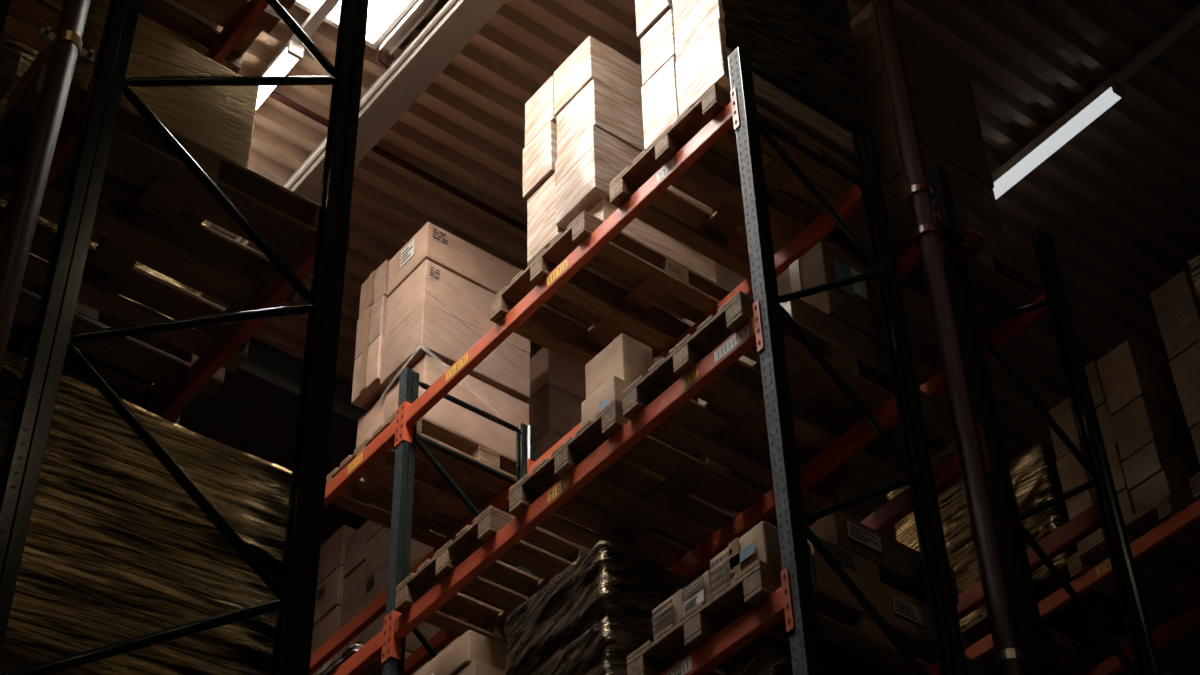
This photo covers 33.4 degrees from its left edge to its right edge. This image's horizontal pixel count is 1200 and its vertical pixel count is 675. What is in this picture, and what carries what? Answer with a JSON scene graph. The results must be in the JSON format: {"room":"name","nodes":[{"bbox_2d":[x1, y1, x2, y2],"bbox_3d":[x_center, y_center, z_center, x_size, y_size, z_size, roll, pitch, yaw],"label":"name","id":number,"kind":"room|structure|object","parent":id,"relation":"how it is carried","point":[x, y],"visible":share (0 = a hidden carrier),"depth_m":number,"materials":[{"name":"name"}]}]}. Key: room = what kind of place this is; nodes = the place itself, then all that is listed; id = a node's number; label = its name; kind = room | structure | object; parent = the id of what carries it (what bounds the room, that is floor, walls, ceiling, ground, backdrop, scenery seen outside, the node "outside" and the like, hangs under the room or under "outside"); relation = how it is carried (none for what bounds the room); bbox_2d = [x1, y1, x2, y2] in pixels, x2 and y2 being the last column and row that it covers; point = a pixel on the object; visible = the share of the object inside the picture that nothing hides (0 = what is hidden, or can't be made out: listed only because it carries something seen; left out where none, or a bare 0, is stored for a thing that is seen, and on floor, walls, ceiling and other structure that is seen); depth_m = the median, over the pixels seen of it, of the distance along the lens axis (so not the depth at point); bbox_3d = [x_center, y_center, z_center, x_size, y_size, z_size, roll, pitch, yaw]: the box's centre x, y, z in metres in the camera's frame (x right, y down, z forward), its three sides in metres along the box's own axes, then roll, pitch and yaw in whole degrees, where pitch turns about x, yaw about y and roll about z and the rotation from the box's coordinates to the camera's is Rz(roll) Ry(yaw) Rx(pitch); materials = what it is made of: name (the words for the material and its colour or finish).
{"room":"warehouse","nodes":[
{"label":"warehouse","id":0,"kind":"room"},
{"bbox_2d":[179,339,788,638],"bbox_3d":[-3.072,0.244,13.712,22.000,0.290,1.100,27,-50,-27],"label":"wall","id":1,"kind":"structure","parent":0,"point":[254,412],"depth_m":13.88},
{"bbox_2d":[210,0,1199,674],"bbox_3d":[-1.414,-1.374,12.295,22.000,0.085,26.180,27,-50,-27],"label":"ceiling","id":2,"kind":"structure","parent":0,"point":[1118,203],"depth_m":12.58,"materials":[{"name":"metal"}]},
{"bbox_2d":[261,0,416,73],"bbox_3d":[-0.135,-3.397,10.191,1.000,0.288,16.000,27,-50,-27],"label":"window","id":3,"kind":"structure","parent":2,"relation":"attached to","point":[383,15],"depth_m":11.72,"materials":[{"name":"white"}]},
{"bbox_2d":[194,0,506,332],"bbox_3d":[-1.379,-1.342,12.143,0.200,0.190,26.000,27,-50,-27],"label":"ceiling beam","id":4,"kind":"structure","parent":2,"relation":"attached to","point":[464,19],"depth_m":11.84,"materials":[{"name":"metal"}]},
{"bbox_2d":[237,0,457,243],"bbox_3d":[-0.551,-2.195,11.221,0.036,0.036,11.000,27,-50,-27],"label":"conduit","id":5,"kind":"object","parent":4,"relation":"attached to","point":[450,3],"visible":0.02,"depth_m":11.87,"materials":[{"name":"white metal"}]},
{"bbox_2d":[238,72,939,450],"bbox_3d":[-1.882,-1.418,12.052,11.000,0.044,0.044,27,-50,-27],"label":"pipe","id":6,"kind":"object","parent":4,"relation":"attached to","point":[286,101],"visible":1,"depth_m":12.49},
{"bbox_2d":[377,0,438,68],"bbox_3d":[0.581,-3.314,10.114,0.118,0.086,6.127,27,-50,-27],"label":"light fixture","id":7,"kind":"object","parent":2,"relation":"attached to","point":[421,8],"visible":1,"depth_m":11.70,"materials":[{"name":"white metal"}]},
{"bbox_2d":[991,3,1199,176],"bbox_3d":[3.183,-1.652,12.088,0.070,0.168,16.000,27,-50,-27],"label":"rail","id":8,"kind":"object","parent":2,"relation":"attached to","point":[1191,18],"visible":0.02,"depth_m":11.95,"materials":[{"name":"white metal"}]},
{"bbox_2d":[992,79,1126,198],"bbox_3d":[2.683,-1.104,12.462,0.100,0.099,1.460,27,-50,-27],"label":"strip light","id":9,"kind":"object","parent":8,"relation":"attached to","point":[1113,91],"visible":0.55,"depth_m":12.29,"materials":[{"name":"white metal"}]},
{"bbox_3d":[-1.097,6.671,4.693,22.000,0.100,26.000,27,-50,-27],"label":"floor","id":10,"kind":"structure","parent":0,"visible":0},
{"bbox_2d":[0,0,94,371],"bbox_3d":[-1.659,-0.059,5.524,0.182,10.900,0.093,27,-50,-27],"label":"riser pipe","id":11,"kind":"object","parent":10,"relation":"on","point":[66,43],"visible":1,"depth_m":5.93,"materials":[{"name":"metal"}]},
{"bbox_2d":[0,0,368,674],"bbox_3d":[-2.918,2.292,6.975,0.970,9.500,5.637,27,-50,-27],"label":"rack","id":12,"kind":"object","parent":10,"relation":"on","point":[89,133],"visible":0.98,"depth_m":6.19,"materials":[{"name":"metal"}]},
{"bbox_2d":[6,277,224,423],"bbox_3d":[-2.131,0.094,7.508,1.200,0.144,0.800,27,-50,-27],"label":"wooden pallet","id":13,"kind":"object","parent":12,"relation":"on","point":[154,359],"visible":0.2,"depth_m":7.48,"materials":[{"name":"brown wood"}]},
{"bbox_2d":[0,37,211,386],"bbox_3d":[-2.164,-0.372,7.932,1.041,1.149,0.804,27,-50,-27],"label":"load","id":14,"kind":"object","parent":13,"relation":"on","point":[29,54],"visible":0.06,"depth_m":7.69},
{"bbox_2d":[3,0,280,72],"bbox_3d":[-2.155,-1.502,8.993,1.200,0.144,0.800,27,-50,-27],"label":"wooden pallet","id":15,"kind":"object","parent":12,"relation":"on","point":[24,21],"visible":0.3,"depth_m":9.08,"materials":[{"name":"brown wood"}]},
{"bbox_2d":[0,64,351,371],"bbox_3d":[-1.597,-0.384,7.015,1.200,0.144,0.800,27,-50,-27],"label":"wooden pallet","id":16,"kind":"object","parent":12,"relation":"on","point":[147,228],"visible":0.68,"depth_m":7.01,"materials":[{"name":"brown wood"}]},
{"bbox_2d":[2,0,258,223],"bbox_3d":[-1.681,-0.727,7.088,0.709,0.462,0.599,27,-50,-27],"label":"load","id":17,"kind":"object","parent":16,"relation":"on","point":[220,119],"visible":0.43,"depth_m":6.96},
{"bbox_3d":[-1.553,1.194,5.554,1.200,0.144,0.800,27,-50,-27],"label":"wooden pallet","id":18,"kind":"object","parent":12,"relation":"on","visible":0},
{"bbox_2d":[0,350,310,674],"bbox_3d":[-1.563,0.798,5.924,1.230,0.958,0.838,27,-50,-27],"label":"load","id":19,"kind":"object","parent":18,"relation":"on","point":[115,550],"visible":0.7,"depth_m":5.72},
{"bbox_2d":[309,47,968,674],"bbox_3d":[-1.482,4.410,8.928,0.885,9.000,8.417,27,-50,-27],"label":"rack","id":20,"kind":"object","parent":10,"relation":"on","point":[794,602],"visible":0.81,"depth_m":9.01,"materials":[{"name":"metal"}]},
{"bbox_2d":[326,410,537,561],"bbox_3d":[-0.862,0.888,11.424,1.200,0.144,0.800,27,-50,-27],"label":"wooden pallet","id":21,"kind":"object","parent":20,"relation":"on","point":[433,494],"visible":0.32,"depth_m":11.36,"materials":[{"name":"brown wood"}]},
{"bbox_2d":[356,395,465,522],"bbox_3d":[-1.052,0.736,11.734,0.736,0.507,0.308,27,-50,-27],"label":"cardboard box","id":22,"kind":"object","parent":21,"relation":"on","point":[373,418],"visible":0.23,"depth_m":11.65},
{"bbox_2d":[351,335,388,410],"bbox_3d":[-1.089,0.338,12.022,0.785,0.350,0.306,27,-50,-27],"label":"cardboard box","id":23,"kind":"object","parent":22,"relation":"on","point":[367,389],"visible":0.3,"depth_m":11.80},
{"bbox_2d":[354,295,387,359],"bbox_3d":[-1.099,0.089,12.268,0.785,0.331,0.306,27,-50,-27],"label":"cardboard box","id":24,"kind":"object","parent":23,"relation":"on","point":[371,325],"visible":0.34,"depth_m":12.07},
{"bbox_2d":[359,260,388,318],"bbox_3d":[-1.101,-0.144,12.487,0.786,0.290,0.305,27,-50,-27],"label":"cardboard box","id":25,"kind":"object","parent":24,"relation":"on","point":[375,287],"visible":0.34,"depth_m":12.29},
{"bbox_2d":[383,354,528,494],"bbox_3d":[-0.826,0.530,11.508,0.749,0.488,0.436,27,-50,-27],"label":"cardboard box","id":26,"kind":"object","parent":21,"relation":"on","point":[470,390],"visible":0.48,"depth_m":11.39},
{"bbox_2d":[381,301,529,401],"bbox_3d":[-0.845,0.187,11.781,0.788,0.351,0.440,27,-50,-27],"label":"cardboard box","id":27,"kind":"object","parent":26,"relation":"on","point":[429,330],"visible":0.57,"depth_m":11.61,"materials":[{"name":"cardboard"}]},
{"bbox_2d":[384,260,530,353],"bbox_3d":[-0.848,-0.069,12.034,0.788,0.350,0.446,27,-50,-27],"label":"cardboard box","id":28,"kind":"object","parent":27,"relation":"on","point":[449,292],"visible":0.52,"depth_m":11.85,"materials":[{"name":"brown"}]},
{"bbox_2d":[387,222,520,296],"bbox_3d":[-0.859,-0.323,12.253,0.795,0.301,0.446,27,-50,-27],"label":"cardboard box","id":29,"kind":"object","parent":28,"relation":"on","point":[432,243],"visible":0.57,"depth_m":12.06,"materials":[{"name":"cardboard"}]},
{"bbox_2d":[395,506,588,645],"bbox_3d":[-0.287,1.304,9.881,1.200,0.144,0.800,27,-50,-27],"label":"wooden pallet","id":30,"kind":"object","parent":20,"relation":"on","point":[544,553],"visible":0.34,"depth_m":9.73,"materials":[{"name":"brown wood"}]},
{"bbox_2d":[490,211,731,367],"bbox_3d":[0.150,-0.117,10.381,1.200,0.144,0.800,27,-50,-27],"label":"wooden pallet","id":31,"kind":"object","parent":20,"relation":"on","point":[652,276],"visible":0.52,"depth_m":10.29,"materials":[{"name":"brown wood"}]},
{"bbox_2d":[582,199,716,319],"bbox_3d":[0.221,-0.398,10.347,0.765,0.212,0.316,27,-50,-27],"label":"cardboard box","id":32,"kind":"object","parent":31,"relation":"on","point":[638,229],"visible":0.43,"depth_m":10.28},
{"bbox_2d":[555,125,712,229],"bbox_3d":[0.185,-0.681,10.571,0.829,0.481,0.351,27,-50,-27],"label":"cardboard box","id":33,"kind":"object","parent":32,"relation":"on","point":[584,173],"visible":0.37,"depth_m":10.35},
{"bbox_2d":[557,79,644,160],"bbox_3d":[0.187,-0.996,10.871,0.827,0.370,0.353,27,-50,-27],"label":"cardboard box","id":34,"kind":"object","parent":33,"relation":"on","point":[597,105],"visible":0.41,"depth_m":10.65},
{"bbox_2d":[554,36,642,115],"bbox_3d":[0.167,-1.273,11.124,0.828,0.361,0.350,27,-50,-27],"label":"cardboard box","id":35,"kind":"object","parent":34,"relation":"on","point":[593,59],"visible":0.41,"depth_m":10.91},
{"bbox_3d":[0.022,-0.214,10.493,0.773,0.152,0.271,27,-50,-27],"label":"cardboard box","id":36,"kind":"object","parent":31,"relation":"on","visible":0},
{"bbox_2d":[527,173,565,262],"bbox_3d":[0.011,-0.471,10.709,0.824,0.492,0.278,27,-50,-27],"label":"cardboard box","id":37,"kind":"object","parent":36,"relation":"on","point":[542,229],"visible":0.27,"depth_m":10.49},
{"bbox_2d":[522,121,556,199],"bbox_3d":[-0.028,-0.802,11.013,0.821,0.391,0.282,27,-50,-27],"label":"cardboard box","id":38,"kind":"object","parent":37,"relation":"on","point":[539,157],"visible":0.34,"depth_m":10.79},
{"bbox_2d":[524,75,556,146],"bbox_3d":[-0.023,-1.094,11.272,0.819,0.371,0.280,27,-50,-27],"label":"cardboard box","id":39,"kind":"object","parent":38,"relation":"on","point":[539,109],"visible":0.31,"depth_m":11.06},
{"bbox_2d":[509,398,816,579],"bbox_3d":[0.295,0.782,9.342,1.200,0.144,0.800,27,-50,-27],"label":"wooden pallet","id":40,"kind":"object","parent":20,"relation":"on","point":[644,500],"visible":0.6,"depth_m":9.28,"materials":[{"name":"brown wood"}]},
{"bbox_2d":[582,375,631,462],"bbox_3d":[0.075,0.383,9.218,0.250,0.281,0.275,27,-50,-27],"label":"cardboard box","id":41,"kind":"object","parent":40,"relation":"on","point":[613,388],"visible":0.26,"depth_m":9.19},
{"bbox_3d":[0.095,0.650,9.508,0.465,0.286,0.325,27,-50,-27],"label":"cardboard box","id":42,"kind":"object","parent":40,"relation":"on","visible":0},
{"bbox_2d":[586,333,652,398],"bbox_3d":[0.093,0.241,9.587,0.219,0.411,0.317,27,-50,-27],"label":"cardboard box","id":43,"kind":"object","parent":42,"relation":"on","point":[625,357],"visible":0.41,"depth_m":9.56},
{"bbox_2d":[609,82,902,278],"bbox_3d":[0.764,-0.679,9.800,1.200,0.144,0.800,27,-50,-27],"label":"wooden pallet","id":44,"kind":"object","parent":20,"relation":"on","point":[713,180],"visible":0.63,"depth_m":9.77,"materials":[{"name":"brown wood"}]},
{"bbox_3d":[0.875,-0.896,9.769,0.845,0.120,0.301,27,-50,-27],"label":"cardboard box","id":45,"kind":"object","parent":44,"relation":"on","visible":0},
{"bbox_2d":[675,20,856,163],"bbox_3d":[0.861,-1.116,9.948,0.982,0.428,0.358,27,-50,-27],"label":"cardboard box","id":46,"kind":"object","parent":45,"relation":"on","point":[704,63],"visible":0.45,"depth_m":9.72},
{"bbox_2d":[672,0,724,58],"bbox_3d":[0.858,-1.464,10.282,0.981,0.520,0.354,27,-50,-27],"label":"cardboard box","id":47,"kind":"object","parent":46,"relation":"on","point":[692,18],"visible":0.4,"depth_m":9.99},
{"bbox_2d":[722,0,868,127],"bbox_3d":[0.971,-1.690,10.281,0.950,1.352,0.015,27,-50,-27],"label":"load","id":48,"kind":"object","parent":47,"relation":"attached to","point":[809,46],"visible":0.98,"depth_m":10.10},
{"bbox_3d":[0.692,-0.739,9.931,0.849,0.121,0.282,27,-50,-27],"label":"cardboard box","id":49,"kind":"object","parent":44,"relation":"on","visible":0},
{"bbox_2d":[641,56,678,149],"bbox_3d":[0.663,-0.972,10.146,0.958,0.496,0.277,27,-50,-27],"label":"cardboard box","id":50,"kind":"object","parent":49,"relation":"on","point":[659,98],"visible":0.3,"depth_m":9.91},
{"bbox_2d":[640,9,676,84],"bbox_3d":[0.661,-1.300,10.445,0.955,0.371,0.277,27,-50,-27],"label":"cardboard box","id":51,"kind":"object","parent":50,"relation":"on","point":[658,45],"visible":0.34,"depth_m":10.21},
{"bbox_2d":[635,0,672,38],"bbox_3d":[0.632,-1.667,10.777,0.957,0.602,0.277,27,-50,-27],"label":"cardboard box","id":52,"kind":"object","parent":51,"relation":"on","point":[648,12],"visible":0.2,"depth_m":10.41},
{"bbox_2d":[622,291,946,510],"bbox_3d":[0.817,0.315,8.860,1.200,0.144,0.800,27,-50,-27],"label":"wooden pallet","id":53,"kind":"object","parent":20,"relation":"on","point":[742,447],"visible":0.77,"depth_m":8.84,"materials":[{"name":"brown wood"}]},
{"bbox_2d":[698,299,920,458],"bbox_3d":[0.944,0.222,9.050,0.797,0.248,0.658,27,-50,-27],"label":"cardboard box","id":54,"kind":"object","parent":53,"relation":"on","point":[813,318],"visible":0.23,"depth_m":8.86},
{"bbox_2d":[777,241,916,362],"bbox_3d":[1.123,-0.078,9.259,0.562,0.461,0.373,27,-50,-27],"label":"cardboard box","id":55,"kind":"object","parent":54,"relation":"on","point":[856,305],"visible":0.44,"depth_m":9.12,"materials":[{"name":"cardboard"}]},
{"bbox_2d":[627,559,984,674],"bbox_3d":[0.825,1.343,7.944,1.200,0.144,0.800,27,-50,-27],"label":"wooden pallet","id":56,"kind":"object","parent":20,"relation":"on","point":[846,631],"visible":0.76,"depth_m":7.72,"materials":[{"name":"brown wood"}]},
{"bbox_2d":[652,588,688,653],"bbox_3d":[0.349,1.145,7.948,0.241,0.171,0.208,27,-50,-27],"label":"cardboard box","id":57,"kind":"object","parent":56,"relation":"on","point":[669,612],"visible":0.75,"depth_m":7.89,"materials":[{"name":"brown"}]},
{"bbox_2d":[709,521,814,593],"bbox_3d":[0.622,0.907,7.724,0.272,0.202,0.335,27,-50,-27],"label":"cardboard box","id":58,"kind":"object","parent":56,"relation":"on","point":[761,542],"visible":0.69,"depth_m":7.64,"materials":[{"name":"brown"}]},
{"bbox_2d":[771,535,884,635],"bbox_3d":[0.874,1.012,7.889,0.376,0.261,0.342,27,-50,-27],"label":"cardboard box","id":59,"kind":"object","parent":56,"relation":"on","point":[864,573],"visible":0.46,"depth_m":7.80,"materials":[{"name":"brown"}]},
{"bbox_2d":[809,512,958,604],"bbox_3d":[1.087,0.988,8.197,0.692,0.176,0.404,27,-50,-27],"label":"cardboard box","id":60,"kind":"object","parent":59,"relation":"on","point":[900,566],"visible":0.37,"depth_m":8.04,"materials":[{"name":"cardboard"}]},
{"bbox_2d":[840,582,934,674],"bbox_3d":[1.173,1.213,8.071,0.436,0.201,0.364,27,-50,-27],"label":"cardboard box","id":61,"kind":"object","parent":56,"relation":"on","point":[910,613],"visible":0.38,"depth_m":7.94,"materials":[{"name":"cardboard"}]},
{"bbox_3d":[0.199,1.903,8.523,1.200,0.144,0.800,27,-50,-27],"label":"wooden pallet","id":62,"kind":"object","parent":20,"relation":"on","visible":0},
{"bbox_2d":[504,541,782,674],"bbox_3d":[0.204,1.575,8.847,1.073,0.802,0.772,27,-50,-27],"label":"load","id":63,"kind":"object","parent":62,"relation":"on","point":[596,612],"visible":0.6,"depth_m":8.63},
{"bbox_3d":[-0.285,2.337,8.972,1.200,0.144,0.800,27,-50,-27],"label":"wooden pallet","id":64,"kind":"object","parent":20,"relation":"on","visible":0},
{"bbox_2d":[455,660,504,674],"bbox_3d":[-0.500,1.985,9.171,0.636,0.652,0.614,27,-50,-27],"label":"cardboard box","id":65,"kind":"object","parent":64,"relation":"on","point":[475,667],"visible":0.94,"depth_m":9.08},
{"bbox_2d":[413,631,507,674],"bbox_3d":[-0.665,1.624,9.393,0.322,0.171,0.596,27,-50,-27],"label":"cardboard box","id":66,"kind":"object","parent":65,"relation":"on","point":[470,646],"visible":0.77,"depth_m":9.22,"materials":[{"name":"cardboard"}]},
{"bbox_3d":[0.832,2.362,7.036,1.200,0.144,0.800,27,-50,-27],"label":"wooden pallet","id":67,"kind":"object","parent":20,"relation":"on","visible":0},
{"bbox_2d":[724,644,843,674],"bbox_3d":[0.834,1.935,7.463,1.074,1.099,0.762,27,-50,-27],"label":"load","id":68,"kind":"object","parent":67,"relation":"on","point":[773,659],"visible":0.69,"depth_m":7.38},
{"bbox_2d":[404,163,1162,674],"bbox_3d":[-0.452,4.916,9.550,0.855,9.060,8.417,27,-50,-27],"label":"rack","id":69,"kind":"object","parent":10,"relation":"on","point":[977,347],"visible":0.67,"depth_m":9.25,"materials":[{"name":"metal"}]},
{"bbox_2d":[405,651,428,674],"bbox_3d":[-1.250,2.320,13.258,0.667,0.277,0.350,27,-50,-27],"label":"cardboard box","id":70,"kind":"object","parent":69,"relation":"on","point":[407,654],"visible":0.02,"depth_m":13.17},
{"bbox_2d":[359,612,459,660],"bbox_3d":[-1.260,2.091,13.470,0.666,0.331,0.351,27,-50,-27],"label":"cardboard box","id":71,"kind":"object","parent":70,"relation":"on","point":[412,642],"visible":0.15,"depth_m":13.32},
{"bbox_2d":[362,560,410,610],"bbox_3d":[-1.267,1.837,13.696,0.675,0.331,0.350,27,-50,-27],"label":"cardboard box","id":72,"kind":"object","parent":71,"relation":"on","point":[374,585],"visible":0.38,"depth_m":13.56,"materials":[{"name":"brown"}]},
{"bbox_2d":[364,527,433,580],"bbox_3d":[-1.271,1.592,13.932,0.665,0.331,0.353,27,-50,-27],"label":"cardboard box","id":73,"kind":"object","parent":72,"relation":"on","point":[377,548],"visible":0.26,"depth_m":13.77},
{"bbox_2d":[437,559,543,628],"bbox_3d":[-0.291,1.656,12.267,1.200,0.144,0.800,27,-50,-27],"label":"wooden pallet","id":74,"kind":"object","parent":69,"relation":"on","point":[504,561],"visible":0.02,"depth_m":12.17,"materials":[{"name":"brown wood"}]},
{"bbox_2d":[538,513,589,549],"bbox_3d":[-0.170,1.337,12.315,0.634,0.378,0.393,27,-50,-27],"label":"cardboard box","id":75,"kind":"object","parent":74,"relation":"on","point":[553,513],"visible":0.02,"depth_m":12.13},
{"bbox_3d":[-0.167,1.076,12.559,0.639,0.321,0.392,27,-50,-27],"label":"cardboard box","id":76,"kind":"object","parent":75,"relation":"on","visible":0},
{"bbox_2d":[535,430,562,460],"bbox_3d":[-0.186,0.875,12.732,0.636,0.191,0.392,27,-50,-27],"label":"cardboard box","id":77,"kind":"object","parent":76,"relation":"on","point":[549,439],"visible":0.07,"depth_m":12.53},
{"bbox_2d":[526,383,584,441],"bbox_3d":[-0.193,0.655,12.936,0.639,0.391,0.390,27,-50,-27],"label":"cardboard box","id":78,"kind":"object","parent":77,"relation":"on","point":[554,409],"visible":0.26,"depth_m":12.74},
{"bbox_2d":[525,348,585,402],"bbox_3d":[-0.206,0.387,13.197,0.636,0.340,0.391,27,-50,-27],"label":"cardboard box","id":79,"kind":"object","parent":78,"relation":"on","point":[546,367],"visible":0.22,"depth_m":12.99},
{"bbox_2d":[851,199,1052,391],"bbox_3d":[1.699,-0.182,10.366,1.200,0.144,0.800,27,-50,-27],"label":"wooden pallet","id":80,"kind":"object","parent":69,"relation":"on","point":[997,286],"visible":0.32,"depth_m":10.30,"materials":[{"name":"brown wood"}]},
{"bbox_3d":[1.718,-0.494,10.329,0.769,0.257,0.400,27,-50,-27],"label":"cardboard box","id":81,"kind":"object","parent":80,"relation":"on","visible":0},
{"bbox_2d":[875,126,1002,231],"bbox_3d":[1.700,-0.718,10.547,0.766,0.350,0.401,27,-50,-27],"label":"cardboard box","id":82,"kind":"object","parent":81,"relation":"on","point":[968,192],"visible":0.3,"depth_m":10.44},
{"bbox_2d":[863,72,993,188],"bbox_3d":[1.700,-1.008,10.822,0.767,0.431,0.399,27,-50,-27],"label":"cardboard box","id":83,"kind":"object","parent":82,"relation":"on","point":[939,131],"visible":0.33,"depth_m":10.69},
{"bbox_2d":[851,2,981,133],"bbox_3d":[1.690,-1.392,11.174,0.764,0.591,0.401,27,-50,-27],"label":"cardboard box","id":84,"kind":"object","parent":83,"relation":"on","point":[935,74],"visible":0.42,"depth_m":11.03,"materials":[{"name":"cardboard"}]},
{"bbox_3d":[-1.672,2.892,13.544,1.200,0.144,0.800,27,-50,-27],"label":"wooden pallet","id":85,"kind":"object","parent":69,"relation":"on","visible":0},
{"bbox_3d":[-1.429,2.554,13.413,0.645,0.156,0.316,27,-50,-27],"label":"cardboard box","id":86,"kind":"object","parent":85,"relation":"on","visible":0},
{"bbox_3d":[-1.445,2.370,13.587,0.646,0.332,0.316,27,-50,-27],"label":"cardboard box","id":87,"kind":"object","parent":86,"relation":"on","visible":0},
{"bbox_2d":[337,601,361,657],"bbox_3d":[-1.457,2.115,13.812,0.648,0.331,0.315,27,-50,-27],"label":"cardboard box","id":88,"kind":"object","parent":87,"relation":"on","point":[357,609],"visible":0.16,"depth_m":13.70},
{"bbox_2d":[341,562,364,617],"bbox_3d":[-1.462,1.875,14.053,0.644,0.331,0.314,27,-50,-27],"label":"cardboard box","id":89,"kind":"object","parent":88,"relation":"on","point":[353,584],"visible":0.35,"depth_m":13.89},
{"bbox_2d":[343,522,366,577],"bbox_3d":[-1.474,1.613,14.270,0.646,0.331,0.318,27,-50,-27],"label":"cardboard box","id":90,"kind":"object","parent":89,"relation":"on","point":[355,553],"visible":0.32,"depth_m":14.10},
{"bbox_3d":[-1.652,2.684,13.633,0.665,0.277,0.355,27,-50,-27],"label":"cardboard box","id":91,"kind":"object","parent":85,"relation":"on","visible":0},
{"bbox_2d":[312,653,336,674],"bbox_3d":[-1.657,2.454,13.846,0.666,0.332,0.356,27,-50,-27],"label":"cardboard box","id":92,"kind":"object","parent":91,"relation":"on","point":[334,657],"visible":0.12,"depth_m":13.70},
{"bbox_2d":[311,605,341,654],"bbox_3d":[-1.664,2.208,14.080,0.666,0.331,0.356,27,-50,-27],"label":"cardboard box","id":93,"kind":"object","parent":92,"relation":"on","point":[328,626],"visible":0.26,"depth_m":13.94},
{"bbox_2d":[313,565,345,625],"bbox_3d":[-1.684,1.953,14.305,0.672,0.331,0.354,27,-50,-27],"label":"cardboard box","id":94,"kind":"object","parent":93,"relation":"on","point":[329,593],"visible":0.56,"depth_m":14.11,"materials":[{"name":"brown"}]},
{"bbox_2d":[317,525,356,585],"bbox_3d":[-1.685,1.696,14.542,0.668,0.351,0.354,27,-50,-27],"label":"cardboard box","id":95,"kind":"object","parent":94,"relation":"on","point":[332,552],"visible":0.32,"depth_m":14.36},
{"bbox_2d":[872,0,1026,674],"bbox_3d":[1.714,1.662,7.486,0.366,10.900,0.170,27,-50,-27],"label":"pipe","id":96,"kind":"object","parent":10,"relation":"on","point":[963,243],"visible":1,"depth_m":8.92,"materials":[{"name":"metal"}]},
{"bbox_2d":[964,499,1199,674],"bbox_3d":[2.672,4.909,10.486,0.885,10.200,5.636,27,-50,-27],"label":"rack","id":97,"kind":"object","parent":10,"relation":"on","point":[1189,516],"visible":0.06,"depth_m":12.22,"materials":[{"name":"metal"}]},
{"bbox_2d":[961,611,1127,674],"bbox_3d":[2.738,2.185,13.056,1.200,0.144,0.800,27,-50,-27],"label":"wooden pallet","id":98,"kind":"object","parent":97,"relation":"on","point":[1068,656],"visible":0.24,"depth_m":12.84,"materials":[{"name":"brown wood"}]},
{"bbox_2d":[886,440,1094,674],"bbox_3d":[2.634,1.609,13.582,1.052,1.468,0.810,27,-50,-27],"label":"load","id":99,"kind":"object","parent":98,"relation":"on","point":[960,546],"visible":0.13,"depth_m":13.22},
{"bbox_2d":[1066,493,1199,642],"bbox_3d":[3.579,1.433,12.279,1.200,0.144,0.800,27,-50,-27],"label":"wooden pallet","id":100,"kind":"object","parent":97,"relation":"on","point":[1171,568],"visible":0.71,"depth_m":12.21,"materials":[{"name":"brown wood"}]},
{"bbox_2d":[1008,442,1150,635],"bbox_3d":[3.095,1.303,12.941,0.956,1.023,0.442,27,-50,-27],"label":"load","id":101,"kind":"object","parent":100,"relation":"on","point":[1035,478],"visible":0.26,"depth_m":12.73},
{"bbox_2d":[1077,528,1196,604],"bbox_3d":[3.384,1.403,12.551,0.976,0.276,0.215,27,-50,-27],"label":"cardboard box","id":102,"kind":"object","parent":100,"relation":"on","point":[1085,542],"visible":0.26,"depth_m":12.33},
{"bbox_2d":[1056,447,1094,520],"bbox_3d":[3.365,1.115,12.819,0.976,0.491,0.217,27,-50,-27],"label":"cardboard box","id":103,"kind":"object","parent":102,"relation":"on","point":[1072,474],"visible":0.22,"depth_m":12.59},
{"bbox_2d":[1048,397,1081,460],"bbox_3d":[3.361,0.782,13.137,0.975,0.412,0.216,27,-50,-27],"label":"cardboard box","id":104,"kind":"object","parent":103,"relation":"on","point":[1062,413],"visible":0.22,"depth_m":12.90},
{"bbox_2d":[1131,471,1196,512],"bbox_3d":[3.690,1.144,12.248,0.989,0.228,0.280,27,-50,-27],"label":"cardboard box","id":105,"kind":"object","parent":100,"relation":"on","point":[1162,483],"visible":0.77,"depth_m":12.02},
{"bbox_2d":[1122,441,1199,490],"bbox_3d":[3.675,0.975,12.408,0.987,0.221,0.280,27,-50,-27],"label":"cardboard box","id":106,"kind":"object","parent":105,"relation":"on","point":[1154,458],"visible":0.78,"depth_m":12.17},
{"bbox_2d":[1110,395,1199,466],"bbox_3d":[3.674,0.756,12.613,0.989,0.361,0.278,27,-50,-27],"label":"cardboard box","id":107,"kind":"object","parent":106,"relation":"on","point":[1142,422],"visible":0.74,"depth_m":12.39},
{"bbox_2d":[1096,340,1185,420],"bbox_3d":[3.666,0.446,12.897,0.986,0.461,0.280,27,-50,-27],"label":"cardboard box","id":108,"kind":"object","parent":107,"relation":"on","point":[1128,372],"visible":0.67,"depth_m":12.66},
{"bbox_2d":[1188,472,1199,499],"bbox_3d":[4.167,0.905,11.734,1.200,0.144,0.800,27,-50,-27],"label":"wooden pallet","id":109,"kind":"object","parent":97,"relation":"on","point":[1194,481],"visible":1,"depth_m":11.66,"materials":[{"name":"brown wood"}]},
{"bbox_2d":[1190,424,1199,462],"bbox_3d":[3.996,0.803,12.004,0.965,0.377,0.299,27,-50,-27],"label":"cardboard box","id":110,"kind":"object","parent":109,"relation":"on","point":[1195,432],"visible":1,"depth_m":11.91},
{"bbox_2d":[1169,341,1199,429],"bbox_3d":[3.981,0.465,12.326,0.969,0.540,0.299,27,-50,-27],"label":"cardboard box","id":111,"kind":"object","parent":110,"relation":"on","point":[1185,368],"visible":1,"depth_m":12.15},
{"bbox_2d":[1150,270,1199,360],"bbox_3d":[3.973,0.049,12.710,0.964,0.572,0.301,27,-50,-27],"label":"cardboard box","id":112,"kind":"object","parent":111,"relation":"on","point":[1175,305],"visible":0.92,"depth_m":12.48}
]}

